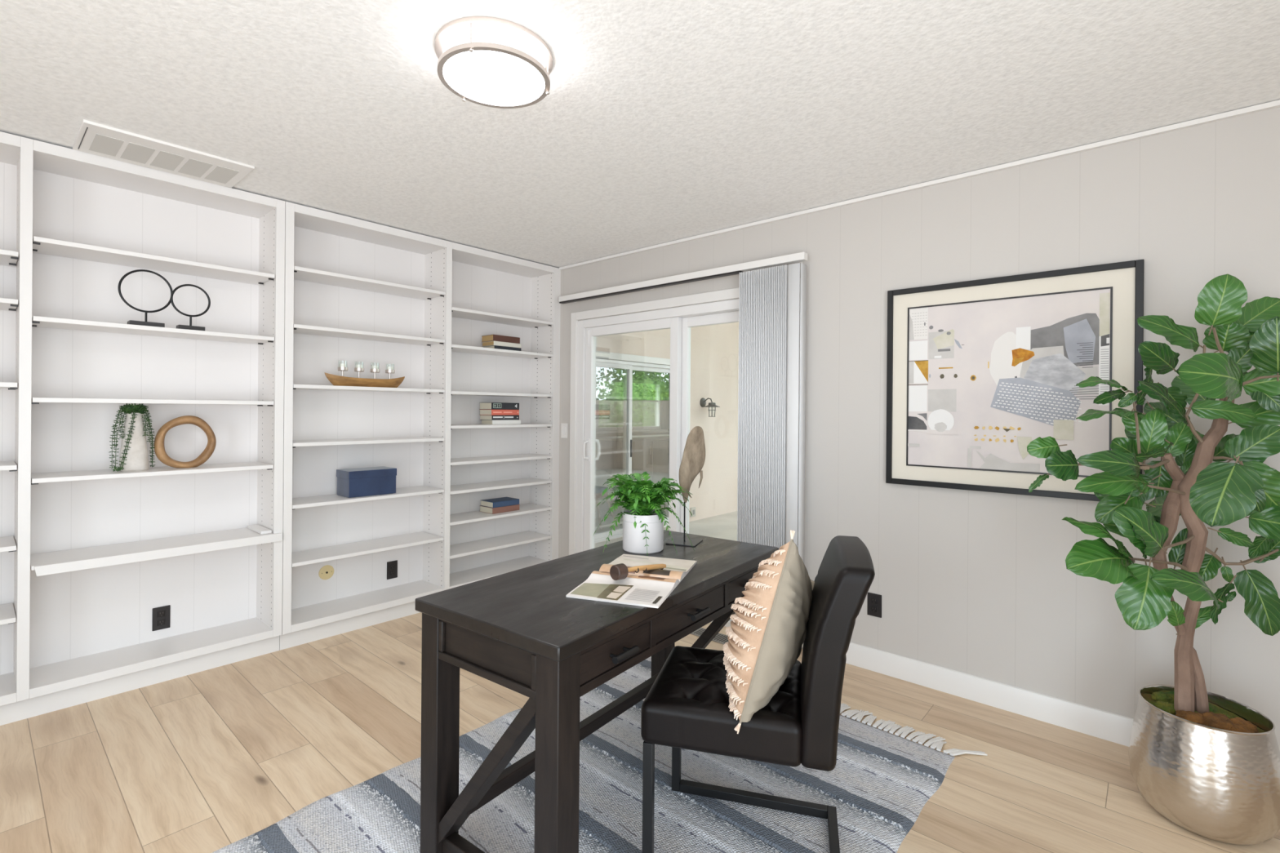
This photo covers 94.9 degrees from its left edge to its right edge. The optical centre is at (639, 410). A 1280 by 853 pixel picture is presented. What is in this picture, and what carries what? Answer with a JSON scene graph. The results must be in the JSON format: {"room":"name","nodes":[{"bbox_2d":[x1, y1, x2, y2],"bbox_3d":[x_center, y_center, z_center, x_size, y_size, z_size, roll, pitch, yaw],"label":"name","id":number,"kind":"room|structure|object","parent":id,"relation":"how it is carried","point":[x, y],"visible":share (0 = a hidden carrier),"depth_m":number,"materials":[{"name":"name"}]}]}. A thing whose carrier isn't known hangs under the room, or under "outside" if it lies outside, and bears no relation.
{"room":"office","nodes":[
{"label":"office","id":0,"kind":"room"},
{"bbox_2d":[0,0,1279,267],"bbox_3d":[-0.652,-1.199,1.217,5.350,0.150,5.440,1,0,41],"label":"ceiling","id":1,"kind":"structure","parent":0,"point":[660,122],"depth_m":2.08,"materials":[{"name":"white paint"}]},
{"bbox_2d":[72,119,254,187],"bbox_3d":[-2.119,-1.131,2.631,0.370,0.014,0.580,1,0,41],"label":"ceiling vent","id":2,"kind":"object","parent":1,"relation":"in","point":[94,138],"visible":1,"depth_m":2.59,"materials":[{"name":"white metal"}]},
{"bbox_2d":[434,16,552,108],"bbox_3d":[-0.457,-1.076,1.850,0.360,0.094,0.360,1,0,41],"label":"ceiling light","id":3,"kind":"object","parent":1,"relation":"attached to","point":[493,62],"visible":1,"depth_m":1.78,"materials":[{"name":"white"}]},
{"bbox_2d":[0,612,1279,852],"bbox_3d":[-0.713,1.376,1.175,5.350,0.120,5.320,1,0,41],"label":"floor","id":4,"kind":"structure","parent":0,"point":[208,761],"depth_m":2.21,"materials":[{"name":"brown wood"}]},
{"bbox_2d":[0,131,285,725],"bbox_3d":[-2.667,0.082,2.520,0.318,2.431,1.952,1,0,41],"label":"bookcase","id":5,"kind":"object","parent":4,"relation":"on","point":[88,549],"visible":1,"depth_m":2.86,"materials":[{"name":"white paint"}]},
{"bbox_2d":[109,403,155,471],"bbox_3d":[-2.404,0.123,2.793,0.122,0.325,0.158,0,0,12],"label":"potted trailing plant","id":6,"kind":"object","parent":5,"relation":"on","point":[134,450],"visible":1,"depth_m":2.76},
{"bbox_2d":[117,269,173,327],"bbox_3d":[-2.361,-0.535,2.809,0.075,0.278,0.205,1,0,41],"label":"ring sculpture","id":7,"kind":"object","parent":5,"relation":"on","point":[145,322],"visible":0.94,"depth_m":2.79,"materials":[{"name":"black plastic"}]},
{"bbox_2d":[151,604,170,631],"bbox_3d":[-2.443,1.059,2.998,0.010,0.116,0.072,1,0,41],"label":"wall outlet","id":8,"kind":"object","parent":5,"relation":"attached to","point":[161,615],"visible":1,"depth_m":3.00,"materials":[{"name":"black plastic"}]},
{"bbox_2d":[157,610,165,617],"bbox_3d":[-2.441,1.037,2.996,0.003,0.028,0.032,1,0,41],"label":"socket","id":9,"kind":"object","parent":8,"relation":"attached to","point":[160,613],"depth_m":3.00,"materials":[{"name":"grey plastic"}]},
{"bbox_2d":[157,618,165,626],"bbox_3d":[-2.441,1.081,2.996,0.003,0.028,0.032,1,0,41],"label":"socket","id":10,"kind":"object","parent":8,"relation":"attached to","point":[161,622],"depth_m":3.00,"materials":[{"name":"grey plastic"}]},
{"bbox_2d":[154,415,216,468],"bbox_3d":[-2.282,0.155,2.952,0.051,0.262,0.251,1,0,41],"label":"ring","id":11,"kind":"object","parent":5,"relation":"on","point":[159,450],"visible":1,"depth_m":2.93,"materials":[{"name":"brown wood"}]},
{"bbox_2d":[170,284,210,330],"bbox_3d":[-2.241,-0.513,2.931,0.060,0.236,0.163,1,0,41],"label":"ring sculpture","id":12,"kind":"object","parent":5,"relation":"on","point":[190,326],"visible":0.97,"depth_m":2.92,"materials":[{"name":"black plastic"}]},
{"bbox_2d":[279,201,560,650],"bbox_3d":[-1.387,0.091,3.993,0.300,2.431,1.946,1,0,41],"label":"bookcase","id":13,"kind":"object","parent":4,"relation":"on","point":[357,290],"visible":0.87,"depth_m":3.90,"materials":[{"name":"white paint"}]},
{"bbox_2d":[318,564,333,579],"bbox_3d":[-1.918,0.991,3.595,0.010,0.088,0.088,1,0,41],"label":"cable plate","id":14,"kind":"object","parent":13,"relation":"attached to","point":[326,572],"visible":1,"depth_m":3.59,"materials":[{"name":"brown plastic"}]},
{"bbox_2d":[324,360,404,387],"bbox_3d":[-1.687,-0.221,3.626,0.083,0.156,0.490,1,0,41],"label":"candle holder","id":15,"kind":"object","parent":13,"relation":"on","point":[338,380],"visible":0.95,"depth_m":3.59,"materials":[{"name":"brown wood"}]},
{"bbox_2d":[337,366,347,376],"bbox_3d":[-1.781,-0.227,3.519,0.056,0.067,0.056,1,0,41],"label":"cup","id":16,"kind":"object","parent":15,"relation":"on","point":[340,368],"depth_m":3.50,"materials":[{"name":"clear glass"}]},
{"bbox_2d":[337,360,347,367],"bbox_3d":[-1.780,-0.272,3.519,0.049,0.056,0.049,1,0,41],"label":"glass cup","id":17,"kind":"object","parent":15,"relation":"on","point":[339,365],"depth_m":3.50,"materials":[{"name":"clear glass"}]},
{"bbox_2d":[354,368,364,377],"bbox_3d":[-1.717,-0.227,3.591,0.056,0.067,0.056,1,0,41],"label":"cup","id":18,"kind":"object","parent":15,"relation":"on","point":[358,370],"depth_m":3.57,"materials":[{"name":"clear glass"}]},
{"bbox_2d":[355,364,362,368],"bbox_3d":[-1.717,-0.265,3.591,0.042,0.040,0.042,1,0,41],"label":"candle","id":19,"kind":"object","parent":15,"relation":"on","point":[357,366],"depth_m":3.57,"materials":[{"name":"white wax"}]},
{"bbox_2d":[369,368,379,378],"bbox_3d":[-1.653,-0.226,3.664,0.056,0.067,0.056,1,0,41],"label":"cup","id":20,"kind":"object","parent":15,"relation":"on","point":[374,371],"depth_m":3.65,"materials":[{"name":"clear glass"}]},
{"bbox_2d":[370,362,379,368],"bbox_3d":[-1.653,-0.271,3.664,0.049,0.056,0.049,1,0,41],"label":"glass cup","id":21,"kind":"object","parent":15,"relation":"on","point":[375,366],"depth_m":3.65,"materials":[{"name":"clear glass"}]},
{"bbox_2d":[385,369,395,378],"bbox_3d":[-1.590,-0.226,3.736,0.056,0.067,0.056,1,0,41],"label":"cup","id":22,"kind":"object","parent":15,"relation":"on","point":[389,371],"depth_m":3.72,"materials":[{"name":"clear glass"}]},
{"bbox_2d":[386,363,394,369],"bbox_3d":[-1.589,-0.271,3.736,0.049,0.056,0.049,1,0,41],"label":"glass cup","id":23,"kind":"object","parent":15,"relation":"on","point":[387,367],"depth_m":3.72,"materials":[{"name":"clear glass"}]},
{"bbox_2d":[336,466,396,497],"bbox_3d":[-1.693,0.439,3.641,0.184,0.158,0.294,1,0,41],"label":"storage box","id":24,"kind":"object","parent":13,"relation":"on","point":[370,481],"visible":1,"depth_m":3.57,"materials":[{"name":"blue fabric"}]},
{"bbox_2d":[386,560,397,579],"bbox_3d":[-1.647,1.059,3.905,0.010,0.116,0.072,1,0,41],"label":"wall outlet","id":25,"kind":"object","parent":13,"relation":"attached to","point":[392,566],"visible":1,"depth_m":3.90,"materials":[{"name":"black plastic"}]},
{"bbox_2d":[390,564,395,568],"bbox_3d":[-1.644,1.037,3.904,0.003,0.028,0.032,1,0,41],"label":"socket","id":26,"kind":"object","parent":25,"relation":"attached to","point":[392,566],"depth_m":3.90,"materials":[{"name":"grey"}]},
{"bbox_2d":[390,570,395,575],"bbox_3d":[-1.645,1.081,3.904,0.003,0.028,0.032,1,0,41],"label":"socket","id":27,"kind":"object","parent":25,"relation":"attached to","point":[392,572],"depth_m":3.90,"materials":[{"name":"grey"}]},
{"bbox_2d":[479,504,519,514],"bbox_3d":[-1.050,0.727,4.396,0.160,0.044,0.246,1,0,40],"label":"book","id":28,"kind":"object","parent":13,"relation":"on","point":[511,508],"visible":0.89,"depth_m":4.32,"materials":[{"name":"brown paper"}]},
{"bbox_2d":[480,497,519,507],"bbox_3d":[-1.047,0.685,4.394,0.160,0.040,0.236,1,0,41],"label":"book","id":29,"kind":"object","parent":28,"relation":"on","point":[503,501],"visible":1,"depth_m":4.34,"materials":[{"name":"blue paper"}]},
{"bbox_2d":[480,419,520,424],"bbox_3d":[-1.037,0.085,4.386,0.150,0.033,0.246,1,0,43],"label":"book","id":30,"kind":"object","parent":13,"relation":"on","point":[483,421],"visible":0.84,"depth_m":4.32,"materials":[{"name":"white paper"}]},
{"bbox_2d":[480,414,519,420],"bbox_3d":[-1.047,0.050,4.383,0.155,0.036,0.242,1,0,41],"label":"book","id":31,"kind":"object","parent":30,"relation":"on","point":[486,417],"visible":0.9,"depth_m":4.31,"materials":[{"name":"black paper"}]},
{"bbox_2d":[479,408,519,415],"bbox_3d":[-1.049,0.012,4.381,0.155,0.041,0.244,1,0,41],"label":"book","id":32,"kind":"object","parent":31,"relation":"on","point":[490,412],"visible":0.96,"depth_m":4.32,"materials":[{"name":"red paper"}]},
{"bbox_2d":[479,402,519,409],"bbox_3d":[-1.048,-0.034,4.382,0.155,0.050,0.246,1,0,41],"label":"book","id":33,"kind":"object","parent":32,"relation":"on","point":[483,406],"visible":1,"depth_m":4.31,"materials":[{"name":"black paper"}]},
{"bbox_2d":[483,345,521,351],"bbox_3d":[-1.031,-0.458,4.393,0.150,0.031,0.240,1,0,41],"label":"book","id":34,"kind":"object","parent":13,"relation":"on","point":[491,346],"visible":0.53,"depth_m":4.33,"materials":[{"name":"grey paper"}]},
{"bbox_2d":[481,341,520,347],"bbox_3d":[-1.034,-0.489,4.390,0.150,0.032,0.244,1,0,41],"label":"book","id":35,"kind":"object","parent":34,"relation":"on","point":[488,343],"visible":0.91,"depth_m":4.32,"materials":[{"name":"beige paper"}]},
{"bbox_2d":[481,334,519,343],"bbox_3d":[-1.039,-0.529,4.384,0.150,0.046,0.238,1,0,41],"label":"book","id":36,"kind":"object","parent":35,"relation":"on","point":[490,337],"visible":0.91,"depth_m":4.32,"materials":[{"name":"brown paper"}]},
{"bbox_2d":[212,656,987,852],"bbox_3d":[-0.167,1.312,1.825,1.688,0.015,2.776,1,0,41],"label":"rug","id":37,"kind":"object","parent":4,"relation":"on","point":[880,783],"visible":0.44,"depth_m":1.97,"materials":[{"name":"grey fabric"}]},
{"bbox_2d":[414,529,778,852],"bbox_3d":[-0.042,0.930,2.042,0.598,0.760,1.270,1,0,36],"label":"desk","id":38,"kind":"object","parent":37,"relation":"on","point":[518,631],"visible":0.71,"depth_m":1.65,"materials":[{"name":"brown wood"}]},
{"bbox_2d":[565,554,697,608],"bbox_3d":[-0.005,0.539,1.933,0.283,0.022,0.532,1,0,17],"label":"magazine","id":39,"kind":"object","parent":38,"relation":"on","point":[651,588],"visible":0.84,"depth_m":1.83,"materials":[{"name":"white paper"}]},
{"bbox_2d":[609,563,666,580],"bbox_3d":[0.001,0.510,1.916,0.049,0.054,0.236,1,0,44],"label":"mallet","id":40,"kind":"object","parent":39,"relation":"on","point":[618,571],"visible":1,"depth_m":1.84,"materials":[{"name":"brown wood"}]},
{"bbox_2d":[593,471,694,555],"bbox_3d":[0.012,0.432,2.333,0.390,0.360,0.393,1,0,41],"label":"potted fern","id":41,"kind":"object","parent":38,"relation":"on","point":[643,525],"visible":1,"depth_m":2.27,"materials":[{"name":"green plant"}]},
{"bbox_2d":[665,426,705,546],"bbox_3d":[0.197,0.308,2.456,0.143,0.488,0.124,1,0,21],"label":"driftwood sculpture","id":42,"kind":"object","parent":38,"relation":"on","point":[693,460],"visible":0.96,"depth_m":2.44,"materials":[{"name":"brown wood"}]},
{"bbox_2d":[640,535,875,852],"bbox_3d":[0.355,0.851,1.767,0.620,0.919,0.440,0,0,15],"label":"dining chair","id":43,"kind":"object","parent":37,"relation":"on","point":[686,707],"visible":0.91,"depth_m":1.60,"materials":[{"name":"black leather"}]},
{"bbox_2d":[722,529,814,733],"bbox_3d":[0.375,0.592,1.746,0.242,0.516,0.476,1,0,27],"label":"cushion","id":44,"kind":"object","parent":43,"relation":"on","point":[766,633],"visible":0.99,"depth_m":1.62,"materials":[{"name":"fabric"}]},
{"bbox_2d":[689,627,728,644],"bbox_3d":[0.452,1.320,3.419,0.320,0.006,0.120,1,0,41],"label":"floor vent","id":45,"kind":"object","parent":4,"relation":"in","point":[721,638],"visible":0.39,"depth_m":3.43,"materials":[{"name":"grey metal"}]},
{"bbox_2d":[1026,274,1279,845],"bbox_3d":[1.759,0.446,1.875,0.878,1.780,0.534,0,0,-22],"label":"fig tree","id":46,"kind":"object","parent":4,"relation":"on","point":[1208,763],"visible":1,"depth_m":1.87,"materials":[{"name":"green plant"}]},
{"bbox_2d":[622,509,664,554],"bbox_3d":[0.013,0.477,2.333,0.166,0.148,0.166,1,0,41],"label":"pot","id":47,"kind":"object","parent":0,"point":[647,537],"depth_m":2.26,"materials":[{"name":"white ceramic"}]},
{"bbox_2d":[558,99,1279,751],"bbox_3d":[1.022,0.108,3.252,5.200,2.440,0.160,1,0,41],"label":"wall","id":48,"kind":"structure","parent":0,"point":[975,583],"depth_m":2.65,"materials":[{"name":"paint"}]},
{"bbox_2d":[560,422,567,438],"bbox_3d":[-0.592,0.156,4.582,0.072,0.116,0.010,1,0,41],"label":"light switch","id":49,"kind":"object","parent":48,"relation":"attached to","point":[563,426],"visible":1,"depth_m":4.58,"materials":[{"name":"white paint"}]},
{"bbox_2d":[575,298,738,626],"bbox_3d":[0.218,0.321,3.933,1.785,2.000,0.175,1,0,41],"label":"door","id":50,"kind":"structure","parent":48,"relation":"attached to","point":[599,340],"depth_m":4.30,"materials":[{"name":"white plastic"}]},
{"bbox_2d":[558,252,807,648],"bbox_3d":[0.149,0.210,3.850,2.000,2.150,0.133,1,0,41],"label":"vertical blind","id":51,"kind":"object","parent":48,"relation":"attached to","point":[771,388],"visible":0.63,"depth_m":3.28,"materials":[{"name":"grey fabric"}]},
{"bbox_2d":[866,592,881,617],"bbox_3d":[1.199,0.995,3.005,0.072,0.116,0.010,1,0,41],"label":"wall outlet","id":52,"kind":"object","parent":48,"relation":"attached to","point":[874,601],"visible":0.98,"depth_m":3.00,"materials":[{"name":"black plastic"}]},
{"bbox_2d":[871,597,877,604],"bbox_3d":[1.198,0.973,3.003,0.032,0.028,0.003,1,0,41],"label":"socket","id":53,"kind":"object","parent":52,"relation":"attached to","point":[873,600],"depth_m":3.00,"materials":[{"name":"grey plastic"}]},
{"bbox_2d":[871,606,877,613],"bbox_3d":[1.197,1.017,3.003,0.032,0.028,0.003,1,0,41],"label":"socket","id":54,"kind":"object","parent":52,"relation":"attached to","point":[873,609],"depth_m":3.00,"materials":[{"name":"grey plastic"}]},
{"bbox_2d":[845,642,1133,746],"bbox_3d":[1.915,1.282,2.371,2.680,0.110,0.016,1,0,41],"label":"baseboard","id":55,"kind":"structure","parent":48,"relation":"attached to","point":[1109,726],"depth_m":2.63,"materials":[{"name":"white paint"}]},
{"bbox_2d":[885,258,1144,501],"bbox_3d":[1.612,-0.115,2.633,0.976,0.964,0.030,1,0,41],"label":"framed picture","id":56,"kind":"object","parent":48,"relation":"attached to","point":[980,371],"visible":0.94,"depth_m":2.61,"materials":[{"name":"black paper"}]},
{"bbox_2d":[907,288,1110,475],"bbox_3d":[1.609,-0.115,2.629,0.772,0.762,0.005,1,0,41],"label":"print","id":57,"kind":"object","parent":56,"relation":"attached to","point":[990,377],"depth_m":2.61,"materials":[{"name":"multicoloured"}]},
{"label":"outside","id":58,"kind":"structure","parent":0,"visible":0},
{"bbox_2d":[663,511,737,541],"bbox_3d":[4.248,1.522,6.412,7.000,0.100,8.860,1,0,41],"label":"floor","id":59,"kind":"structure","parent":58,"point":[724,526],"depth_m":7.29,"materials":[{"name":"concrete"}]},
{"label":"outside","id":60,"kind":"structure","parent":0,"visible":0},
{"bbox_2d":[619,322,738,521],"bbox_3d":[1.782,-0.162,8.587,0.700,3.420,8.860,1,0,41],"label":"wall","id":61,"kind":"structure","parent":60,"point":[714,348],"depth_m":8.00,"materials":[{"name":"beige paint"}]},
{"bbox_2d":[616,360,670,527],"bbox_3d":[-0.088,0.435,6.879,0.130,2.000,1.690,1,0,41],"label":"door","id":62,"kind":"structure","parent":61,"relation":"in","point":[643,389],"depth_m":7.05,"materials":[{"name":"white glass"}]},
{"bbox_2d":[618,353,670,364],"bbox_3d":[-0.009,0.398,6.836,0.025,2.075,1.850,1,0,41],"label":"trim","id":63,"kind":"structure","parent":61,"relation":"attached to","point":[622,357],"depth_m":6.87,"materials":[{"name":"white paint"}]},
{"bbox_2d":[690,506,695,517],"bbox_3d":[0.693,1.321,7.645,0.026,0.120,0.100,1,0,41],"label":"outlet","id":64,"kind":"object","parent":61,"relation":"attached to","point":[692,509],"visible":0.98,"depth_m":7.63,"materials":[{"name":"beige plastic"}]},
{"bbox_2d":[699,397,719,417],"bbox_3d":[0.929,-0.045,7.726,0.255,0.251,0.210,1,0,41],"label":"wall lantern","id":65,"kind":"object","parent":61,"relation":"attached to","point":[703,402],"visible":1,"depth_m":7.72,"materials":[{"name":"brown metal"}]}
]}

